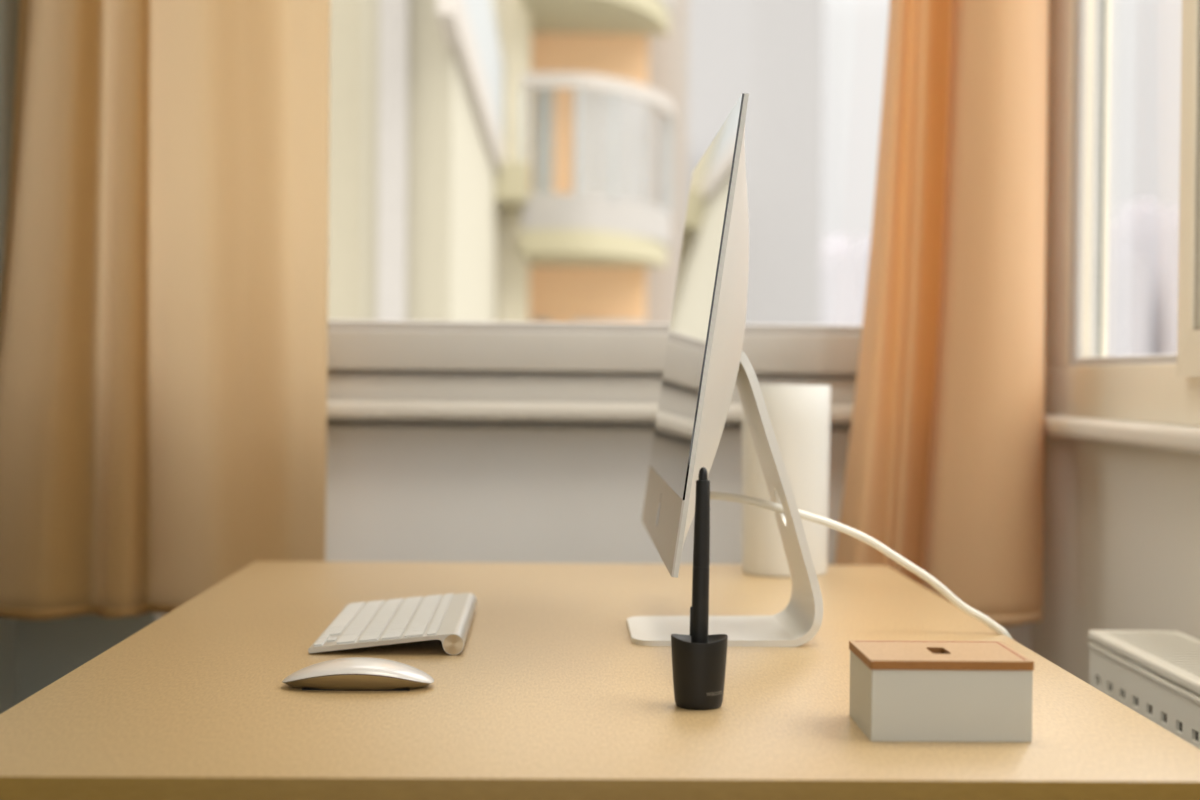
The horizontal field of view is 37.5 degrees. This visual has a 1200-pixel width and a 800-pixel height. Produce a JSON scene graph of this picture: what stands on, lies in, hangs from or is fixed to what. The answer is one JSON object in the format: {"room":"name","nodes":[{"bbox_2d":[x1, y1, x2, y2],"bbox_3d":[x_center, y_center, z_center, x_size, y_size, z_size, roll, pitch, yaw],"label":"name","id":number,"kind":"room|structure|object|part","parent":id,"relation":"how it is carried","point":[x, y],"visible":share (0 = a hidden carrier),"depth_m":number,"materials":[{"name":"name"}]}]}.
{"room":"home office","nodes":[
{"label":"home office","id":0,"kind":"room"},
{"bbox_2d":[0,0,19,713],"bbox_3d":[-0.869,-0.254,0.539,0.120,2.450,4.120,0,1,-1],"label":"wall","id":1,"kind":"structure","parent":0,"point":[9,9],"depth_m":2.53,"materials":[{"name":"grey paint"}]},
{"bbox_2d":[156,419,1030,649],"bbox_3d":[-0.129,-0.277,2.684,1.686,2.450,0.140,0,1,-1],"label":"wall","id":2,"kind":"structure","parent":0,"point":[474,491],"depth_m":2.62,"materials":[{"name":"paint"}]},
{"bbox_2d":[16,613,155,703],"bbox_3d":[-0.757,0.491,2.604,0.200,0.905,0.016,0,1,-1],"label":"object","id":3,"kind":"structure","parent":2,"relation":"attached to","point":[47,651],"depth_m":2.59,"materials":[{"name":"grey paint"}]},
{"bbox_2d":[327,400,853,423],"bbox_3d":[-0.120,0.016,2.594,1.425,0.026,0.090,0,1,-1],"label":"window sill","id":4,"kind":"structure","parent":2,"relation":"attached to","point":[361,410],"depth_m":2.55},
{"bbox_2d":[327,320,861,404],"bbox_3d":[-0.118,-0.633,2.631,1.340,1.276,0.117,0,1,-1],"label":"window","id":5,"kind":"structure","parent":2,"relation":"in","point":[369,360],"depth_m":2.59,"materials":[{"name":"white plastic"}]},
{"bbox_3d":[-0.118,-0.633,2.640,1.340,1.276,0.100,0,1,-1],"label":"frame","id":6,"kind":"part","parent":5,"relation":"part of","materials":[{"name":"white plastic"}]},
{"bbox_3d":[-0.117,-0.638,2.587,1.268,1.192,0.029,0,1,-1],"label":"sash frame","id":7,"kind":"part","parent":5,"relation":"part of","materials":[{"name":"white plastic"}]},
{"bbox_2d":[1031,435,1199,683],"bbox_3d":[0.724,-0.240,0.572,0.066,2.450,4.120,0,1,-1],"label":"wall","id":8,"kind":"structure","parent":0,"point":[1121,523],"depth_m":2.24,"materials":[{"name":"paint"}]},
{"bbox_2d":[1044,0,1199,425],"bbox_3d":[0.699,-0.608,1.586,0.081,1.284,1.960,0,1,-1],"label":"window","id":9,"kind":"structure","parent":8,"relation":"in","point":[1081,380],"depth_m":2.44,"materials":[{"name":"beige plastic"}]},
{"bbox_3d":[0.686,-0.609,1.327,0.045,1.184,1.282,0,1,-1],"label":"sash frame","id":10,"kind":"part","parent":9,"relation":"part of","materials":[{"name":"beige plastic"}]},
{"bbox_2d":[1044,414,1199,454],"bbox_3d":[0.665,0.048,1.535,0.077,0.028,2.140,0,1,-1],"label":"trim","id":11,"kind":"structure","parent":8,"relation":"attached to","point":[1160,436],"depth_m":2.07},
{"bbox_2d":[1088,630,1199,748],"bbox_3d":[0.604,0.616,1.460,0.121,0.712,0.982,0,1,-1],"label":"radiator","id":12,"kind":"object","parent":8,"relation":"attached to","point":[1155,674],"visible":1,"depth_m":1.78,"materials":[{"name":"white metal"}]},
{"bbox_3d":[0.584,0.526,1.947,0.086,0.518,0.003,0,1,-1],"label":"panel","id":13,"kind":"part","parent":12,"relation":"part of","materials":[{"name":"white metal"}]},
{"bbox_2d":[1088,630,1199,694],"bbox_3d":[0.597,0.266,1.455,0.100,0.012,0.982,0,1,-1],"label":"grille","id":14,"kind":"object","parent":12,"relation":"attached to","point":[1174,656],"depth_m":1.80,"materials":[{"name":"white metal"}]},
{"bbox_3d":[-0.062,1.002,0.643,1.760,0.050,4.260,0,1,-1],"label":"floor","id":15,"kind":"structure","parent":0,"visible":0},
{"bbox_2d":[0,561,1199,799],"bbox_3d":[-0.026,0.589,1.636,0.798,0.750,1.192,0,1,-1],"label":"desk","id":16,"kind":"object","parent":15,"relation":"on","point":[548,694],"visible":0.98,"depth_m":1.22,"materials":[{"name":"brown wood"}]},
{"bbox_2d":[282,657,433,690],"bbox_3d":[-0.182,0.206,1.334,0.114,0.021,0.058,0,1,-1],"label":"computer mouse","id":17,"kind":"object","parent":16,"relation":"on","point":[354,673],"visible":1,"depth_m":1.31,"materials":[{"name":"white plastic"}]},
{"bbox_3d":[-0.182,0.216,1.334,0.080,0.001,0.035,0,1,-1],"label":"glide rail","id":18,"kind":"part","parent":17,"relation":"part of","materials":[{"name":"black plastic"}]},
{"bbox_2d":[308,593,476,654],"bbox_3d":[-0.184,0.203,1.624,0.130,0.018,0.282,0,1,-2],"label":"keyboard","id":19,"kind":"object","parent":16,"relation":"on","point":[447,618],"visible":1,"depth_m":1.57,"materials":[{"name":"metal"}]},
{"bbox_2d":[671,634,727,709],"bbox_3d":[0.071,0.194,1.266,0.041,0.051,0.041,0,1,-1],"label":"stand","id":20,"kind":"object","parent":16,"relation":"on","point":[699,669],"visible":0.97,"depth_m":1.25,"materials":[{"name":"black plastic"}]},
{"bbox_2d":[690,467,709,642],"bbox_3d":[0.071,0.126,1.266,0.014,0.155,0.012,1,1,24],"label":"stylus pen","id":21,"kind":"object","parent":20,"relation":"in","point":[699,610],"visible":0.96,"depth_m":1.26,"materials":[{"name":"black plastic"}]},
{"bbox_2d":[690,606,691,635],"bbox_3d":[0.066,0.158,1.266,0.002,0.021,0.004,1,1,-1],"label":"switch","id":22,"kind":"object","parent":21,"relation":"attached to","point":[690,606],"depth_m":1.26,"materials":[{"name":"black plastic"}]},
{"bbox_2d":[627,93,822,646],"bbox_3d":[0.113,-0.012,1.625,0.167,0.454,0.528,0,1,-1],"label":"desktop computer","id":23,"kind":"object","parent":16,"relation":"on","point":[705,359],"visible":0.98,"depth_m":1.55,"materials":[{"name":"metal"}]},
{"bbox_2d":[710,491,1011,638],"bbox_3d":[0.423,0.526,1.817,0.738,0.884,0.210,0,1,-45],"label":"power cord","id":24,"kind":"object","parent":23,"relation":"attached to","point":[876,544],"visible":0.76,"depth_m":1.64,"materials":[{"name":"white plastic"}]},
{"bbox_2d":[742,385,830,577],"bbox_3d":[0.224,0.096,2.132,0.106,0.227,0.106,0,1,-1],"label":"pot","id":25,"kind":"object","parent":16,"relation":"on","point":[799,415],"visible":0.73,"depth_m":2.09,"materials":[{"name":"white ceramic"}]},
{"bbox_2d":[849,640,1033,741],"bbox_3d":[0.228,0.195,1.193,0.107,0.053,0.089,0,1,-1],"label":"storage box","id":26,"kind":"object","parent":16,"relation":"on","point":[901,691],"visible":1,"depth_m":1.15,"materials":[{"name":"white plastic"}]},
{"bbox_3d":[0.228,0.172,1.192,0.107,0.006,0.089,0,1,-1],"label":"lid","id":27,"kind":"part","parent":26,"relation":"part of","materials":[{"name":"brown wood"}]},
{"label":"outside","id":28,"kind":"structure","parent":0,"visible":0},
{"bbox_3d":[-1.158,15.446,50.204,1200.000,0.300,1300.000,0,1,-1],"label":"ground","id":29,"kind":"structure","parent":28,"visible":0},
{"bbox_2d":[328,0,688,322],"bbox_3d":[-4.152,1.172,20.388,10.550,29.000,19.100,0,1,-1],"label":"apartment building","id":30,"kind":"structure","parent":29,"relation":"on","point":[490,160],"depth_m":19.64,"materials":[{"name":"beige concrete"}]},
{"bbox_3d":[-1.015,-3.244,15.489,0.025,0.980,9.300,0,1,-1],"label":"railing panel","id":31,"kind":"part","parent":30,"relation":"part of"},
{"bbox_3d":[-0.852,-2.890,19.714,0.050,1.300,0.050,0,1,-1],"label":"railing post","id":32,"kind":"part","parent":30,"relation":"part of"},
{"bbox_3d":[-0.251,-2.884,19.686,0.050,1.300,0.050,0,1,-1],"label":"railing post","id":33,"kind":"part","parent":30,"relation":"part of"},
{"bbox_3d":[0.302,-3.562,20.648,0.688,0.160,3.014,1,1,36],"label":"rail","id":34,"kind":"part","parent":30,"relation":"part of","materials":[{"name":"white metal"}]},
{"bbox_3d":[0.103,-0.011,21.974,0.900,1.940,0.070,0,1,-1],"label":"balcony door","id":35,"kind":"part","parent":30,"relation":"part of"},
{"bbox_3d":[0.129,-2.891,21.934,0.900,1.940,0.070,0,1,-1],"label":"balcony door","id":36,"kind":"part","parent":30,"relation":"part of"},
{"bbox_3d":[0.153,-2.884,19.947,0.050,1.300,0.050,0,1,-1],"label":"railing post","id":37,"kind":"part","parent":30,"relation":"part of","materials":[{"name":"white metal"}]},
{"bbox_3d":[0.589,-2.891,20.743,0.050,1.300,0.050,0,1,-1],"label":"railing post","id":38,"kind":"part","parent":30,"relation":"part of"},
{"bbox_3d":[0.804,-2.900,21.588,0.050,1.300,0.050,0,1,-1],"label":"railing post","id":39,"kind":"part","parent":30,"relation":"part of","materials":[{"name":"white metal"}]},
{"bbox_3d":[0.872,-2.906,22.049,0.050,1.300,0.050,0,1,-1],"label":"railing post","id":40,"kind":"part","parent":30,"relation":"part of","materials":[{"name":"white metal"}]},
{"bbox_2d":[687,0,823,324],"bbox_3d":[3.324,-12.218,53.915,4.730,55.000,20.000,0,1,-1],"label":"tower block","id":41,"kind":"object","parent":29,"relation":"on","point":[770,51],"visible":0.25,"depth_m":46.01,"materials":[{"name":"white concrete"}]},
{"bbox_2d":[821,269,832,324],"bbox_3d":[20.116,-0.747,181.451,4.080,28.900,22.000,0,1,-1],"label":"block","id":42,"kind":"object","parent":29,"relation":"on","point":[826,274],"visible":0.04,"depth_m":170.36,"materials":[{"name":"white"}]},
{"bbox_2d":[821,235,846,268],"bbox_3d":[35.738,-6.083,271.721,6.500,37.400,22.000,0,1,-1],"label":"block","id":43,"kind":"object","parent":29,"relation":"on","point":[834,247],"visible":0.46,"depth_m":260.84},
{"bbox_2d":[830,235,870,324],"bbox_3d":[32.903,-3.429,221.685,5.040,33.400,22.000,0,1,-1],"label":"block","id":44,"kind":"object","parent":29,"relation":"on","point":[850,273],"visible":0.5,"depth_m":216.30,"materials":[{"name":"white"}]},
{"bbox_2d":[1107,238,1150,355],"bbox_3d":[54.704,-1.581,192.143,2.700,30.900,22.000,0,1,-1],"label":"block","id":45,"kind":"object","parent":29,"relation":"on","point":[1128,331],"visible":0.29,"depth_m":181.08,"materials":[{"name":"white"}]},
{"bbox_2d":[1109,198,1155,234],"bbox_3d":[79.367,-8.067,262.574,4.250,42.400,22.000,0,1,-1],"label":"block","id":46,"kind":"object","parent":29,"relation":"on","point":[1124,225],"visible":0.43,"depth_m":260.40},
{"bbox_2d":[1109,205,1178,354],"bbox_3d":[63.854,-3.887,202.300,5.510,35.400,22.000,0,1,-1],"label":"block","id":47,"kind":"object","parent":29,"relation":"on","point":[1155,237],"visible":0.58,"depth_m":193.89,"materials":[{"name":"white"}]},
{"bbox_3d":[-0.039,-1.498,0.609,1.760,0.050,4.260,0,1,-1],"label":"ceiling","id":48,"kind":"structure","parent":0,"visible":0},
{"bbox_3d":[-0.087,-1.473,2.424,1.480,0.050,0.110,0,1,-1],"label":"trim","id":49,"kind":"structure","parent":48,"relation":"attached to","visible":0},
{"bbox_2d":[0,0,329,619],"bbox_3d":[-0.634,-0.578,2.424,0.530,1.749,0.122,0,1,-1],"label":"curtain","id":50,"kind":"object","parent":49,"relation":"hanging from","point":[164,295],"visible":0.91,"depth_m":2.41,"materials":[{"name":"brown fabric"}]},
{"bbox_2d":[834,0,1048,625],"bbox_3d":[0.474,-0.572,2.442,0.286,1.743,0.143,1,1,28],"label":"curtain","id":51,"kind":"object","parent":49,"relation":"hanging from","point":[945,463],"visible":0.91,"depth_m":2.39,"materials":[{"name":"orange fabric"}]}
]}

